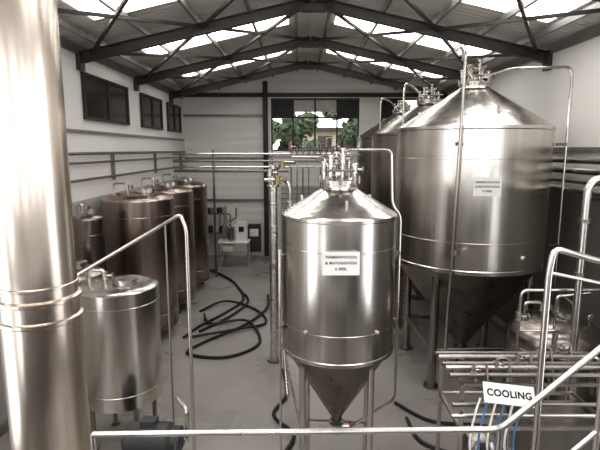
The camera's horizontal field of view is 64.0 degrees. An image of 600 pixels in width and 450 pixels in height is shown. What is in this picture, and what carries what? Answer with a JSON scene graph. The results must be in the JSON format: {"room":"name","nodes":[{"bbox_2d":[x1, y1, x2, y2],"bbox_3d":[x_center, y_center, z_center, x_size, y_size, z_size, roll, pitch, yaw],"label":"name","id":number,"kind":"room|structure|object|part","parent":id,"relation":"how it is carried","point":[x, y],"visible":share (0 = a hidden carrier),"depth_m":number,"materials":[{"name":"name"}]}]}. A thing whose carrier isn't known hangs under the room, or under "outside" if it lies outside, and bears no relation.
{"room":"processing plant","nodes":[
{"label":"processing plant","id":0,"kind":"room"},
{"bbox_2d":[0,47,185,423],"bbox_3d":[-4.900,-0.149,8.226,0.200,6.750,24.700,0,9,0],"label":"wall","id":1,"kind":"structure","parent":0,"point":[90,193],"depth_m":11.91,"materials":[{"name":"white paint"}]},
{"bbox_2d":[0,418,8,437],"bbox_3d":[-4.770,3.129,8.588,0.060,0.160,24.500,0,9,0],"label":"baseboard","id":2,"kind":"structure","parent":1,"relation":"attached to","point":[4,427],"depth_m":7.70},
{"bbox_2d":[80,71,129,124],"bbox_3d":[-4.760,-3.061,11.920,0.070,1.020,2.780,0,9,0],"label":"window","id":3,"kind":"structure","parent":1,"relation":"in","point":[103,100],"depth_m":11.64,"materials":[{"name":"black glass"}]},
{"bbox_2d":[68,151,185,182],"bbox_3d":[-4.728,-1.611,12.856,0.125,0.705,13.900,0,9,0],"label":"piping","id":4,"kind":"object","parent":1,"relation":"attached to","point":[114,175],"visible":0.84,"depth_m":12.25,"materials":[{"name":"silver metal"}]},
{"bbox_2d":[139,92,163,129],"bbox_3d":[-4.760,-3.618,15.477,0.070,1.020,2.180,0,9,0],"label":"window","id":5,"kind":"structure","parent":1,"relation":"in","point":[151,108],"depth_m":15.34,"materials":[{"name":"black glass"}]},
{"bbox_2d":[166,102,181,132],"bbox_3d":[-4.760,-4.043,18.194,0.070,1.020,1.880,0,9,0],"label":"window","id":6,"kind":"structure","parent":1,"relation":"in","point":[174,124],"depth_m":18.08,"materials":[{"name":"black glass"}]},
{"bbox_2d":[169,60,447,103],"bbox_3d":[0.300,-5.241,17.601,10.200,1.510,0.220,0,9,0],"label":"frame","id":7,"kind":"object","parent":1,"relation":"attached to","point":[292,67],"depth_m":17.56,"materials":[{"name":"black metal"}]},
{"bbox_2d":[133,36,486,90],"bbox_3d":[0.300,-4.653,13.847,10.200,1.510,0.220,0,9,0],"label":"frame","id":8,"kind":"object","parent":1,"relation":"attached to","point":[295,43],"depth_m":13.80,"materials":[{"name":"black metal"}]},
{"bbox_2d":[0,255,594,449],"bbox_3d":[0.300,3.284,8.764,10.600,0.200,24.700,0,9,0],"label":"floor","id":9,"kind":"structure","parent":0,"point":[242,391],"depth_m":9.32,"materials":[{"name":"concrete"}]},
{"bbox_2d":[0,0,90,449],"bbox_3d":[-1.770,0.550,3.275,0.530,6.900,0.530,5,10,30],"label":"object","id":10,"kind":"object","parent":9,"relation":"on","point":[42,336],"visible":1,"depth_m":3.03,"materials":[{"name":"metal"}]},
{"bbox_2d":[73,203,106,270],"bbox_3d":[-4.360,1.246,10.063,0.608,3.424,0.609,0,9,0],"label":"vessel","id":11,"kind":"object","parent":9,"relation":"on","point":[89,237],"visible":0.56,"depth_m":9.68,"materials":[{"name":"silver metal"}]},
{"bbox_2d":[76,260,104,284],"bbox_3d":[-4.050,1.841,8.588,1.208,2.704,1.208,0,9,0],"label":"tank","id":12,"kind":"object","parent":9,"relation":"on","point":[81,264],"visible":0.08,"depth_m":8.27,"materials":[{"name":"silver metal"}]},
{"bbox_2d":[78,268,163,449],"bbox_3d":[-2.750,2.007,7.400,1.208,2.744,1.208,0,9,0],"label":"tank","id":13,"kind":"object","parent":9,"relation":"on","point":[121,318],"visible":0.92,"depth_m":6.88,"materials":[{"name":"silver metal"}]},
{"bbox_2d":[77,214,195,449],"bbox_3d":[-1.791,1.823,4.840,1.458,3.901,0.040,0,9,0],"label":"stair handrail","id":14,"kind":"object","parent":9,"relation":"on","point":[176,216],"visible":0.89,"depth_m":4.64,"materials":[{"name":"silver metal"}]},
{"bbox_2d":[101,182,178,330],"bbox_3d":[-3.820,0.848,11.570,1.648,3.744,1.648,0,9,0],"label":"tank","id":15,"kind":"object","parent":9,"relation":"on","point":[127,215],"visible":0.67,"depth_m":10.83,"materials":[{"name":"silver metal"}]},
{"bbox_2d":[121,396,192,449],"bbox_3d":[-1.936,2.974,6.446,0.929,1.130,0.616,0,9,0],"label":"motor","id":16,"kind":"object","parent":9,"relation":"on","point":[147,422],"visible":0.81,"depth_m":6.29,"materials":[{"name":"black metal"}]},
{"bbox_2d":[133,177,196,313],"bbox_3d":[-3.820,0.531,13.596,1.648,3.744,1.648,0,9,0],"label":"tank","id":17,"kind":"object","parent":9,"relation":"on","point":[183,195],"visible":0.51,"depth_m":13.13,"materials":[{"name":"silver metal"}]},
{"bbox_2d":[155,174,209,283],"bbox_3d":[-3.820,0.214,15.621,1.648,3.744,1.648,0,9,0],"label":"tank","id":18,"kind":"object","parent":9,"relation":"on","point":[199,188],"visible":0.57,"depth_m":15.20,"materials":[{"name":"silver metal"}]},
{"bbox_2d":[208,205,227,259],"bbox_3d":[-3.700,0.311,19.989,1.240,2.200,0.540,0,9,0],"label":"storage shelf","id":19,"kind":"object","parent":9,"relation":"on","point":[219,209],"visible":0.45,"depth_m":19.81,"materials":[{"name":"silver metal"}]},
{"bbox_2d":[183,269,269,358],"bbox_3d":[-2.043,2.221,14.467,2.246,0.148,8.241,-1,9,-7],"label":"hose","id":20,"kind":"object","parent":9,"relation":"on","point":[241,327],"visible":0.97,"depth_m":12.38,"materials":[{"name":"black rubber"}]},
{"bbox_2d":[217,208,250,267],"bbox_3d":[-2.550,0.478,18.598,1.200,2.300,0.700,0,9,0],"label":"cart","id":21,"kind":"object","parent":9,"relation":"on","point":[227,245],"visible":1,"depth_m":18.43,"materials":[{"name":"silver metal"}]},
{"bbox_2d":[248,224,260,260],"bbox_3d":[-1.850,0.722,19.631,0.500,1.500,0.435,0,9,0],"label":"cabinet","id":22,"kind":"object","parent":9,"relation":"on","point":[254,230],"visible":0.85,"depth_m":19.43,"materials":[{"name":"black metal"}]},
{"bbox_2d":[173,137,349,276],"bbox_3d":[-1.325,-0.556,16.727,6.050,4.923,0.378,0,9,0],"label":"rack","id":23,"kind":"object","parent":9,"relation":"on","point":[302,149],"visible":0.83,"depth_m":16.42,"materials":[{"name":"silver metal"}]},
{"bbox_2d":[263,81,268,256],"bbox_3d":[-1.420,-2.255,20.053,0.200,7.250,0.400,0,9,0],"label":"steel column","id":24,"kind":"structure","parent":9,"relation":"on","point":[265,83],"depth_m":19.95,"materials":[{"name":"black metal"}]},
{"bbox_2d":[264,161,298,422],"bbox_3d":[-0.135,1.021,8.721,0.676,4.274,3.113,-2,9,-11],"label":"insulated standpipe","id":25,"kind":"object","parent":9,"relation":"on","point":[275,181],"visible":0.87,"depth_m":9.87,"materials":[{"name":"metal"}]},
{"bbox_2d":[272,368,295,449],"bbox_3d":[-0.329,3.201,8.440,0.347,0.060,2.905,-1,9,-6],"label":"hose","id":26,"kind":"object","parent":9,"relation":"on","point":[276,419],"visible":0.56,"depth_m":8.00,"materials":[{"name":"black rubber"}]},
{"bbox_2d":[278,148,401,449],"bbox_3d":[0.511,1.287,6.258,1.551,4.520,1.480,0,9,0],"label":"tank","id":27,"kind":"object","parent":9,"relation":"on","point":[339,251],"visible":0.99,"depth_m":5.65,"materials":[{"name":"silver metal"}]},
{"bbox_3d":[0.460,0.430,5.400,0.420,0.270,0.046,0,9,0],"label":"sign plate","id":28,"kind":"part","parent":27,"relation":"part of","materials":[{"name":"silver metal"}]},
{"bbox_2d":[90,344,599,449],"bbox_3d":[0.584,2.185,2.265,3.767,3.982,1.400,0,9,0],"label":"railing","id":29,"kind":"object","parent":9,"relation":"on","point":[595,434],"depth_m":2.70,"materials":[{"name":"silver metal"}]},
{"bbox_2d":[357,98,412,194],"bbox_3d":[3.380,-1.131,16.322,3.016,6.184,3.016,0,9,0],"label":"tank","id":30,"kind":"object","parent":9,"relation":"on","point":[364,158],"visible":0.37,"depth_m":15.56,"materials":[{"name":"silver metal"}]},
{"bbox_2d":[393,266,404,329],"bbox_3d":[2.350,1.463,11.664,0.470,2.506,0.635,0,9,0],"label":"step ladder","id":31,"kind":"object","parent":9,"relation":"on","point":[402,278],"visible":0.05,"depth_m":11.55,"materials":[{"name":"silver metal"}]},
{"bbox_2d":[371,83,442,325],"bbox_3d":[3.380,-0.612,13.012,2.924,6.184,2.924,0,9,0],"label":"tank","id":32,"kind":"object","parent":9,"relation":"on","point":[385,137],"visible":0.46,"depth_m":12.28,"materials":[{"name":"silver metal"}]},
{"bbox_2d":[394,401,487,449],"bbox_3d":[2.195,3.308,7.754,1.719,0.060,1.060,5,10,29],"label":"hose","id":33,"kind":"object","parent":9,"relation":"on","point":[416,436],"visible":0.59,"depth_m":7.92,"materials":[{"name":"black rubber"}]},
{"bbox_2d":[394,44,573,389],"bbox_3d":[3.435,-0.132,9.680,3.035,6.266,2.957,0,9,0],"label":"tank","id":34,"kind":"object","parent":9,"relation":"on","point":[473,176],"visible":0.96,"depth_m":8.51,"materials":[{"name":"silver metal"}]},
{"bbox_3d":[3.175,-0.647,8.142,0.460,0.320,0.014,1,9,8],"label":"sign plate","id":35,"kind":"part","parent":34,"relation":"part of","materials":[{"name":"white plastic"}]},
{"bbox_2d":[435,342,599,449],"bbox_3d":[2.562,2.558,5.438,1.925,2.264,1.086,0,9,0],"label":"cooling manifold skid","id":36,"kind":"object","parent":9,"relation":"on","point":[563,424],"visible":0.91,"depth_m":5.24,"materials":[{"name":"silver metal"}]},
{"bbox_3d":[2.100,1.690,4.918,0.536,0.227,0.328,0,9,0],"label":"sign plate","id":37,"kind":"part","parent":36,"relation":"part of","materials":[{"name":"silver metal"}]},
{"bbox_2d":[502,288,599,447],"bbox_3d":[3.950,2.043,7.504,2.004,2.641,1.712,0,9,0],"label":"vessel","id":38,"kind":"object","parent":9,"relation":"on","point":[523,329],"visible":0.47,"depth_m":7.12,"materials":[{"name":"silver metal"}]},
{"bbox_2d":[531,247,599,449],"bbox_3d":[2.250,2.061,3.359,1.343,3.887,0.044,0,9,0],"label":"stair handrail","id":39,"kind":"object","parent":9,"relation":"on","point":[549,273],"visible":1,"depth_m":3.11,"materials":[{"name":"silver metal"}]},
{"bbox_2d":[551,157,599,399],"bbox_3d":[4.483,0.366,12.558,1.794,4.410,14.300,0,9,0],"label":"pipe","id":40,"kind":"object","parent":9,"relation":"on","point":[587,191],"visible":0.54,"depth_m":6.34,"materials":[{"name":"silver metal"}]},
{"bbox_2d":[183,69,421,254],"bbox_3d":[0.300,-2.613,20.239,10.200,7.900,0.200,0,9,0],"label":"wall","id":41,"kind":"structure","parent":0,"point":[202,134],"depth_m":19.95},
{"bbox_2d":[183,93,417,200],"bbox_3d":[0.300,-3.208,19.984,10.200,4.445,0.100,0,9,0],"label":"trim","id":42,"kind":"structure","parent":41,"relation":"attached to","point":[197,94],"depth_m":19.61,"materials":[{"name":"grey metal"}]},
{"bbox_2d":[281,186,319,252],"bbox_3d":[0.500,-0.169,20.468,2.600,3.000,0.085,0,9,0],"label":"door","id":43,"kind":"structure","parent":41,"relation":"in","point":[284,189],"depth_m":20.28,"materials":[{"name":"grey metal"}]},
{"bbox_2d":[271,98,359,150],"bbox_3d":[0.625,-4.163,19.976,3.650,2.155,0.100,0,9,0],"label":"window","id":44,"kind":"structure","parent":41,"relation":"in","point":[281,108],"depth_m":19.88,"materials":[{"name":"black metal"}]},
{"bbox_2d":[381,98,418,121],"bbox_3d":[4.125,-4.386,19.942,1.550,1.705,0.100,0,9,0],"label":"window","id":45,"kind":"structure","parent":41,"relation":"in","point":[386,107],"depth_m":19.86,"materials":[{"name":"black glass"}]},
{"bbox_2d":[75,0,552,70],"bbox_3d":[0.300,-4.096,10.290,10.200,1.510,0.220,0,9,0],"label":"roof truss","id":46,"kind":"object","parent":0,"point":[294,6],"depth_m":10.26,"materials":[{"name":"black metal"}]},
{"bbox_2d":[57,0,599,90],"bbox_3d":[0.300,-4.069,7.612,10.600,1.275,24.700,0,9,0],"label":"ceiling","id":47,"kind":"structure","parent":0,"point":[308,24],"depth_m":10.69,"materials":[{"name":"grey metal"}]},
{"bbox_2d":[63,0,589,77],"bbox_3d":[0.400,-4.020,7.417,8.600,0.872,17.900,0,9,0],"label":"skylight panels","id":48,"kind":"object","parent":47,"relation":"in","point":[541,7],"depth_m":11.82,"materials":[{"name":"white plastic"}]},
{"bbox_2d":[58,0,599,94],"bbox_3d":[0.250,-3.964,7.628,9.160,1.067,24.300,0,9,0],"label":"roof","id":49,"kind":"structure","parent":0,"point":[109,4],"depth_m":10.16,"materials":[{"name":"black metal"}]},
{"bbox_2d":[58,0,599,93],"bbox_3d":[0.300,-4.250,10.417,9.655,1.139,14.540,0,9,0],"label":"roof trusses","id":50,"kind":"object","parent":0,"point":[116,15],"depth_m":11.20,"materials":[{"name":"black metal"}]},
{"bbox_2d":[435,36,599,328],"bbox_3d":[5.500,-0.149,8.226,0.200,6.750,24.700,0,9,0],"label":"wall","id":51,"kind":"structure","parent":0,"point":[545,94],"depth_m":9.62,"materials":[{"name":"white paint"}]},
{"bbox_2d":[60,23,599,152],"bbox_3d":[0.300,-2.315,7.735,10.200,2.280,24.000,0,9,0],"label":"trim","id":52,"kind":"structure","parent":51,"relation":"attached to","point":[594,31],"depth_m":10.41,"materials":[{"name":"black metal"}]},
{"label":"outside","id":53,"kind":"structure","parent":0,"visible":0},
{"bbox_3d":[0.000,-2.220,45.201,120.000,0.200,48.000,0,9,0],"label":"ground","id":54,"kind":"structure","parent":53,"visible":0},
{"bbox_2d":[273,130,276,144],"bbox_3d":[-3.681,-3.308,29.118,3.661,6.928,3.836,4,10,26],"label":"tree","id":55,"kind":"object","parent":54,"relation":"on","point":[274,133],"visible":0.02,"depth_m":29.22,"materials":[{"name":"green plant"}]},
{"bbox_2d":[273,112,319,148],"bbox_3d":[-0.506,-3.721,30.848,3.796,7.207,3.341,0,9,0],"label":"tree","id":56,"kind":"object","parent":54,"relation":"on","point":[283,130],"visible":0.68,"depth_m":30.38,"materials":[{"name":"green plant"}]},
{"bbox_2d":[304,127,355,148],"bbox_3d":[3.000,-5.108,41.510,8.800,6.250,6.000,0,9,0],"label":"neighbouring building","id":57,"kind":"structure","parent":54,"relation":"on","point":[322,133],"depth_m":38.82,"materials":[{"name":"beige"}]},
{"bbox_2d":[321,112,356,148],"bbox_3d":[3.212,-4.391,32.613,3.790,7.986,3.290,0,9,0],"label":"tree","id":58,"kind":"object","parent":54,"relation":"on","point":[349,130],"visible":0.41,"depth_m":31.32,"materials":[{"name":"green plant"}]}
]}

